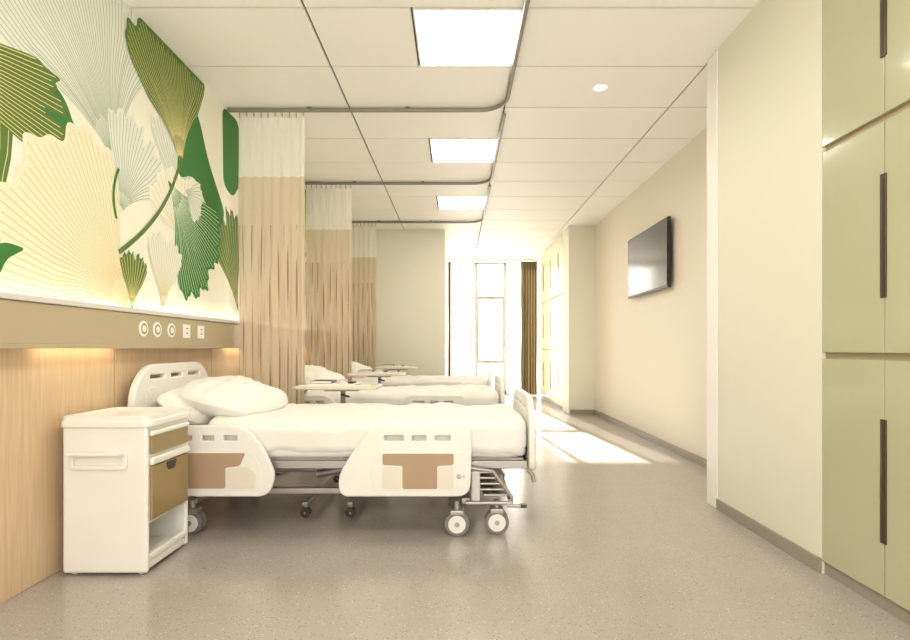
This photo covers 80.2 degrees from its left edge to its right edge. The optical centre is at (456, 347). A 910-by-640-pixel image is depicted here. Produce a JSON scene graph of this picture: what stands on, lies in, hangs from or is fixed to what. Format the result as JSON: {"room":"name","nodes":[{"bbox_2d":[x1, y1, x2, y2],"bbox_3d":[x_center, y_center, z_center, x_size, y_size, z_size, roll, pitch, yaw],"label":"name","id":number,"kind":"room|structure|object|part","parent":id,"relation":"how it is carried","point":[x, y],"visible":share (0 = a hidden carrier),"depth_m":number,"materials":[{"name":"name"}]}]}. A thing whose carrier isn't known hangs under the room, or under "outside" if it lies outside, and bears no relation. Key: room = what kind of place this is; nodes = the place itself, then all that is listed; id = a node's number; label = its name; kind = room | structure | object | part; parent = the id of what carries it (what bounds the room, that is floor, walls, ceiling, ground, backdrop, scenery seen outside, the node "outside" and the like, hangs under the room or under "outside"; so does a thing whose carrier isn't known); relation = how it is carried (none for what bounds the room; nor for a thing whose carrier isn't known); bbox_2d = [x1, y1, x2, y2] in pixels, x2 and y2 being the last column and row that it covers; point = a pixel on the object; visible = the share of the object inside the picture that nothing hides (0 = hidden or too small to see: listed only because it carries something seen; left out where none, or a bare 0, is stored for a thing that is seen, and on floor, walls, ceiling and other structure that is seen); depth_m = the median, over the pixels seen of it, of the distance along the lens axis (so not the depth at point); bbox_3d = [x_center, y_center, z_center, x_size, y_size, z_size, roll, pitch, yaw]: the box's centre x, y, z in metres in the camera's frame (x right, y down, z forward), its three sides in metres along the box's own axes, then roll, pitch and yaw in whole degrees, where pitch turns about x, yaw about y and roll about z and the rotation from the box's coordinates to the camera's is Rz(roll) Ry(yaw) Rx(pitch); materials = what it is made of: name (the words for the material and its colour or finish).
{"room":"hospital room","nodes":[
{"label":"hospital room","id":0,"kind":"room"},
{"bbox_2d":[0,0,305,328],"bbox_3d":[-1.877,-1.084,4.240,0.025,1.732,9.280,0,0,0],"label":"wall mural","id":1,"kind":"object","parent":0,"point":[119,165],"depth_m":2.92},
{"bbox_2d":[0,348,305,603],"bbox_3d":[-1.880,0.510,4.165,0.020,1.080,9.422,0,0,0],"label":"wood panelling","id":2,"kind":"object","parent":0,"point":[39,387],"depth_m":2.45,"materials":[{"name":"beige wood"}]},
{"bbox_2d":[0,292,305,348],"bbox_3d":[-1.824,-0.111,4.440,0.092,0.225,8.880,0,0,0],"label":"bedhead panel","id":3,"kind":"object","parent":2,"relation":"attached to","point":[26,321],"visible":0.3,"depth_m":2.70,"materials":[{"name":"wood"}]},
{"bbox_2d":[376,230,447,375],"bbox_3d":[-1.045,-0.500,10.625,1.690,3.100,3.450,0,0,0],"label":"wall","id":4,"kind":"structure","parent":0,"point":[412,265],"depth_m":8.90,"materials":[{"name":"beige paint"}]},
{"bbox_2d":[124,0,759,262],"bbox_3d":[0.175,-2.010,5.210,4.450,0.120,14.480,0,0,0],"label":"ceiling","id":5,"kind":"structure","parent":0,"point":[570,152],"depth_m":4.17,"materials":[{"name":"tile"}]},
{"bbox_2d":[227,0,529,111],"bbox_3d":[-0.725,-1.931,1.600,2.270,0.038,5.600,0,0,0],"label":"track","id":6,"kind":"object","parent":5,"relation":"attached to","point":[526,2],"visible":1,"depth_m":4.37,"materials":[{"name":"metal"}]},
{"bbox_2d":[238,112,304,403],"bbox_3d":[-1.505,-0.621,4.385,0.544,2.582,0.036,0,0,0],"label":"privacy curtain","id":7,"kind":"object","parent":6,"relation":"hanging from","point":[271,185],"visible":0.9,"depth_m":4.38,"materials":[{"name":"fabric"}]},
{"bbox_2d":[305,113,505,184],"bbox_3d":[-0.725,-1.931,5.405,2.270,0.038,1.890,0,0,0],"label":"track","id":8,"kind":"object","parent":5,"relation":"attached to","point":[500,130],"visible":0.97,"depth_m":6.32,"materials":[{"name":"metal"}]},
{"bbox_2d":[306,185,351,381],"bbox_3d":[-1.505,-0.621,6.335,0.543,2.582,0.037,0,0,0],"label":"privacy curtain","id":9,"kind":"object","parent":8,"relation":"hanging from","point":[328,210],"visible":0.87,"depth_m":6.33,"materials":[{"name":"fabric"}]},
{"bbox_2d":[352,184,490,222],"bbox_3d":[-0.725,-1.931,7.355,2.270,0.038,1.890,0,0,0],"label":"track","id":10,"kind":"object","parent":5,"relation":"attached to","point":[489,186],"visible":0.98,"depth_m":8.27,"materials":[{"name":"metal"}]},
{"bbox_2d":[351,223,376,370],"bbox_3d":[-1.507,-0.621,8.285,0.551,2.582,0.038,0,0,0],"label":"privacy curtain","id":11,"kind":"object","parent":10,"relation":"hanging from","point":[364,242],"visible":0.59,"depth_m":8.29,"materials":[{"name":"fabric"}]},
{"bbox_2d":[437,196,485,208],"bbox_3d":[0.062,-1.958,7.273,0.634,0.023,0.629,0,0,0],"label":"ceiling light panel","id":12,"kind":"object","parent":5,"relation":"in","point":[444,202],"depth_m":7.25,"materials":[{"name":"white plastic"}]},
{"bbox_2d":[430,138,497,161],"bbox_3d":[0.062,-1.958,5.347,0.634,0.023,0.629,0,0,0],"label":"ceiling light panel","id":13,"kind":"object","parent":5,"relation":"in","point":[442,149],"depth_m":5.31,"materials":[{"name":"white plastic"}]},
{"bbox_2d":[413,7,522,66],"bbox_3d":[0.062,-1.958,3.421,0.634,0.023,0.629,0,0,0],"label":"ceiling light panel","id":14,"kind":"object","parent":5,"relation":"in","point":[445,36],"depth_m":3.37,"materials":[{"name":"white plastic"}]},
{"bbox_2d":[448,259,537,262],"bbox_3d":[0.790,-1.930,11.970,1.960,0.030,0.300,0,0,0],"label":"track","id":15,"kind":"object","parent":5,"relation":"attached to","point":[449,260],"visible":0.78,"depth_m":11.82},
{"bbox_2d":[448,262,450,375],"bbox_3d":[-0.165,-0.440,11.902,0.054,2.920,0.074,0,0,0],"label":"drape","id":16,"kind":"object","parent":15,"relation":"hanging from","point":[449,263],"visible":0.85,"depth_m":11.90,"materials":[{"name":"fabric"}]},
{"bbox_2d":[451,263,472,375],"bbox_3d":[0.111,-0.440,12.052,0.506,2.920,0.077,0,0,0],"label":"sheer curtain","id":17,"kind":"object","parent":15,"relation":"hanging from","point":[461,273],"visible":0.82,"depth_m":12.05,"materials":[{"name":"fabric"}]},
{"bbox_2d":[506,262,520,393],"bbox_3d":[1.300,-0.440,11.999,0.404,2.920,0.075,0,0,0],"label":"sheer curtain","id":18,"kind":"object","parent":15,"relation":"hanging from","point":[513,285],"visible":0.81,"depth_m":12.00,"materials":[{"name":"fabric"}]},
{"bbox_2d":[521,261,536,394],"bbox_3d":[1.580,-0.440,11.850,0.364,2.920,0.113,0,0,0],"label":"drape","id":19,"kind":"object","parent":15,"relation":"hanging from","point":[528,269],"visible":0.97,"depth_m":11.84,"materials":[{"name":"fabric"}]},
{"bbox_2d":[592,83,607,90],"bbox_3d":[1.070,-1.947,4.030,0.116,0.014,0.116,0,0,0],"label":"recessed light","id":20,"kind":"object","parent":5,"relation":"in","point":[600,86],"visible":1,"depth_m":4.02,"materials":[{"name":"white plastic"}]},
{"bbox_2d":[0,394,909,639],"bbox_3d":[0.175,1.100,5.400,4.450,0.100,14.100,0,0,0],"label":"floor","id":21,"kind":"structure","parent":0,"point":[618,536],"depth_m":2.50,"materials":[{"name":"plastic"}]},
{"bbox_2d":[61,407,190,573],"bbox_3d":[-1.617,0.681,2.663,0.420,0.737,0.443,0,0,0],"label":"bedside cabinet","id":22,"kind":"object","parent":21,"relation":"on","point":[125,469],"visible":1,"depth_m":2.48,"materials":[{"name":"white plastic"}]},
{"bbox_2d":[127,362,535,535],"bbox_3d":[-0.682,0.572,3.473,2.267,0.957,1.015,0,0,0],"label":"hospital bed","id":23,"kind":"object","parent":21,"relation":"on","point":[242,431],"visible":0.96,"depth_m":3.03,"materials":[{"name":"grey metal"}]},
{"bbox_3d":[-1.768,0.387,3.430,0.095,0.587,0.930,0,0,0],"label":"headboard","id":24,"kind":"part","parent":23,"relation":"part of","materials":[{"name":"white plastic"}]},
{"bbox_2d":[157,387,214,424],"bbox_3d":[-1.608,0.356,3.420,0.310,0.238,0.740,0,0,0],"label":"pillow","id":25,"kind":"object","parent":23,"relation":"on","point":[195,398],"depth_m":3.12,"materials":[{"name":"fabric"}]},
{"bbox_2d":[177,375,287,416],"bbox_3d":[-1.400,0.315,3.430,0.535,0.275,0.702,0,0,0],"label":"pillow","id":26,"kind":"object","parent":23,"relation":"on","point":[223,396],"depth_m":3.16,"materials":[{"name":"fabric"}]},
{"bbox_3d":[-0.674,0.540,3.482,2.132,0.180,0.875,0,0,0],"label":"mattress","id":27,"kind":"part","parent":23,"relation":"part of","materials":[{"name":"white fabric"}]},
{"bbox_3d":[-0.670,0.757,3.480,2.140,0.255,0.840,0,0,0],"label":"bed frame","id":28,"kind":"part","parent":23,"relation":"part of","materials":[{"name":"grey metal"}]},
{"bbox_2d":[208,402,526,455],"bbox_3d":[-0.511,0.499,3.483,1.818,0.265,0.918,0,0,0],"label":"duvet","id":29,"kind":"object","parent":23,"relation":"on","point":[282,428],"depth_m":3.05,"materials":[{"name":"white fabric"}]},
{"bbox_3d":[0.422,0.518,3.470,0.060,0.490,0.932,0,0,0],"label":"footboard","id":30,"kind":"part","parent":23,"relation":"part of","materials":[{"name":"white plastic"}]},
{"bbox_2d":[293,379,381,517],"bbox_3d":[-0.902,0.646,3.829,0.621,0.808,0.998,0,0,0],"label":"table","id":31,"kind":"object","parent":21,"relation":"on","point":[342,385],"visible":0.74,"depth_m":3.96,"materials":[{"name":"light wood"},{"name":"grey steel"},{"name":"dark rubber"}]},
{"bbox_2d":[307,379,360,384],"bbox_3d":[-0.940,0.262,4.140,0.360,0.040,0.240,0,0,0],"label":"tray","id":32,"kind":"object","parent":31,"relation":"on","point":[342,381],"depth_m":4.06,"materials":[{"name":"plastic"}]},
{"bbox_2d":[347,369,405,382],"bbox_3d":[-0.902,0.646,5.779,0.621,0.808,0.998,0,0,0],"label":"table","id":33,"kind":"object","parent":21,"relation":"on","point":[379,373],"visible":0.3,"depth_m":5.97,"materials":[{"name":"white plastic"}]},
{"bbox_2d":[356,369,390,372],"bbox_3d":[-0.940,0.262,6.090,0.360,0.040,0.240,0,0,0],"label":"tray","id":34,"kind":"object","parent":33,"relation":"on","point":[377,370],"depth_m":6.00,"materials":[{"name":"plastic"}]},
{"bbox_2d":[374,364,417,371],"bbox_3d":[-0.902,0.646,7.729,0.621,0.808,0.998,0,0,0],"label":"table","id":35,"kind":"object","parent":21,"relation":"on","point":[398,367],"visible":0.24,"depth_m":7.92,"materials":[{"name":"white plastic"}]},
{"bbox_2d":[381,364,406,366],"bbox_3d":[-0.940,0.262,8.040,0.360,0.040,0.240,0,0,0],"label":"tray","id":36,"kind":"object","parent":35,"relation":"on","point":[385,365],"depth_m":7.94,"materials":[{"name":"plastic"}]},
{"bbox_2d":[304,365,504,405],"bbox_3d":[-0.682,0.572,5.423,2.267,0.957,1.015,0,0,0],"label":"hospital bed","id":37,"kind":"object","parent":21,"relation":"on","point":[467,394],"visible":0.39,"depth_m":5.00,"materials":[{"name":"white fabric"}]},
{"bbox_2d":[305,365,344,390],"bbox_3d":[-1.400,0.310,5.380,0.535,0.274,0.702,0,0,0],"label":"pillow","id":38,"kind":"object","parent":37,"relation":"on","point":[312,372],"depth_m":5.19,"materials":[{"name":"fabric"}]},
{"bbox_2d":[305,384,499,405],"bbox_3d":[-0.511,0.498,5.433,1.818,0.266,0.924,0,0,0],"label":"duvet","id":39,"kind":"object","parent":37,"relation":"on","point":[473,394],"depth_m":5.00,"materials":[{"name":"white fabric"}]},
{"bbox_3d":[0.422,0.518,5.420,0.060,0.490,0.932,0,0,0],"label":"footboard","id":40,"kind":"part","parent":37,"relation":"part of","materials":[{"name":"white plastic"}]},
{"bbox_2d":[352,361,490,386],"bbox_3d":[-0.682,0.572,7.372,2.267,0.957,1.015,0,0,0],"label":"hospital bed","id":41,"kind":"object","parent":21,"relation":"on","point":[405,380],"visible":0.23,"depth_m":6.97,"materials":[{"name":"white fabric"}]},
{"bbox_2d":[352,361,372,377],"bbox_3d":[-1.400,0.313,7.330,0.535,0.271,0.702,0,0,0],"label":"pillow","id":42,"kind":"object","parent":41,"relation":"on","point":[356,366],"depth_m":7.12,"materials":[{"name":"fabric"}]},
{"bbox_2d":[352,375,487,386],"bbox_3d":[-0.511,0.499,7.382,1.818,0.270,0.924,0,0,0],"label":"duvet","id":43,"kind":"object","parent":41,"relation":"on","point":[405,380],"depth_m":6.96,"materials":[{"name":"white fabric"}]},
{"bbox_3d":[0.422,0.518,7.370,0.060,0.490,0.932,0,0,0],"label":"footboard","id":44,"kind":"part","parent":41,"relation":"part of","materials":[{"name":"white plastic"}]},
{"bbox_2d":[541,233,562,409],"bbox_3d":[1.986,-0.450,10.300,0.428,3.000,2.400,0,0,0],"label":"built-in wardrobe","id":45,"kind":"object","parent":21,"relation":"on","point":[552,259],"visible":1,"depth_m":10.06,"materials":[{"name":"paint"}]},
{"bbox_2d":[563,226,594,413],"bbox_3d":[1.990,-0.475,8.850,0.420,3.050,0.500,0,0,0],"label":"wall pier","id":46,"kind":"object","parent":21,"relation":"on","point":[578,241],"visible":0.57,"depth_m":8.60,"materials":[{"name":"beige paint"}]},
{"bbox_2d":[570,410,594,413],"bbox_3d":[1.994,1.015,8.594,0.388,0.070,0.012,0,0,0],"label":"baseboard","id":47,"kind":"structure","parent":46,"relation":"attached to","point":[571,411],"depth_m":8.59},
{"bbox_2d":[823,0,909,625],"bbox_3d":[1.946,-0.450,1.224,0.508,3.000,2.582,0,0,0],"label":"built-in wardrobe","id":48,"kind":"object","parent":21,"relation":"on","point":[866,43],"visible":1,"depth_m":2.24,"materials":[{"name":"green paint"}]},
{"bbox_2d":[595,127,706,458],"bbox_3d":[2.275,-0.500,5.400,0.150,3.100,14.100,0,0,0],"label":"wall","id":49,"kind":"structure","parent":0,"point":[651,348],"depth_m":5.81,"materials":[{"name":"beige paint"}]},
{"bbox_2d":[628,216,670,298],"bbox_3d":[2.163,-0.975,6.100,0.073,0.720,1.280,0,0,0],"label":"wall-mounted television","id":50,"kind":"object","parent":49,"relation":"attached to","point":[649,252],"visible":1,"depth_m":5.94,"materials":[{"name":"grey metal"}]},
{"bbox_2d":[595,410,706,467],"bbox_3d":[2.194,1.015,6.130,0.012,0.070,4.940,0,0,0],"label":"baseboard","id":51,"kind":"structure","parent":49,"relation":"attached to","point":[702,461],"depth_m":5.86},
{"bbox_2d":[709,0,825,572],"bbox_3d":[1.950,-0.475,3.087,0.500,3.050,1.145,0,0,0],"label":"wall","id":52,"kind":"structure","parent":0,"point":[771,355],"depth_m":2.90,"materials":[{"name":"beige paint"}]},
{"bbox_2d":[707,51,717,507],"bbox_3d":[1.707,-0.445,3.592,0.026,2.990,0.145,0,0,0],"label":"trim","id":53,"kind":"structure","parent":52,"relation":"attached to","point":[712,63],"depth_m":3.57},
{"bbox_2d":[716,498,821,572],"bbox_3d":[1.694,1.015,3.018,0.012,0.070,1.005,0,0,0],"label":"baseboard","id":54,"kind":"structure","parent":52,"relation":"attached to","point":[798,552],"depth_m":2.88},
{"bbox_3d":[0.790,-1.992,12.310,2.020,0.115,0.120,0,0,0],"label":"wall","id":55,"kind":"structure","parent":0,"visible":0},
{"bbox_2d":[448,263,506,393],"bbox_3d":[0.800,-0.443,12.255,2.000,2.985,0.130,0,0,0],"label":"window","id":56,"kind":"structure","parent":55,"relation":"in","point":[504,306],"depth_m":12.25,"materials":[{"name":"metal"}]}
]}

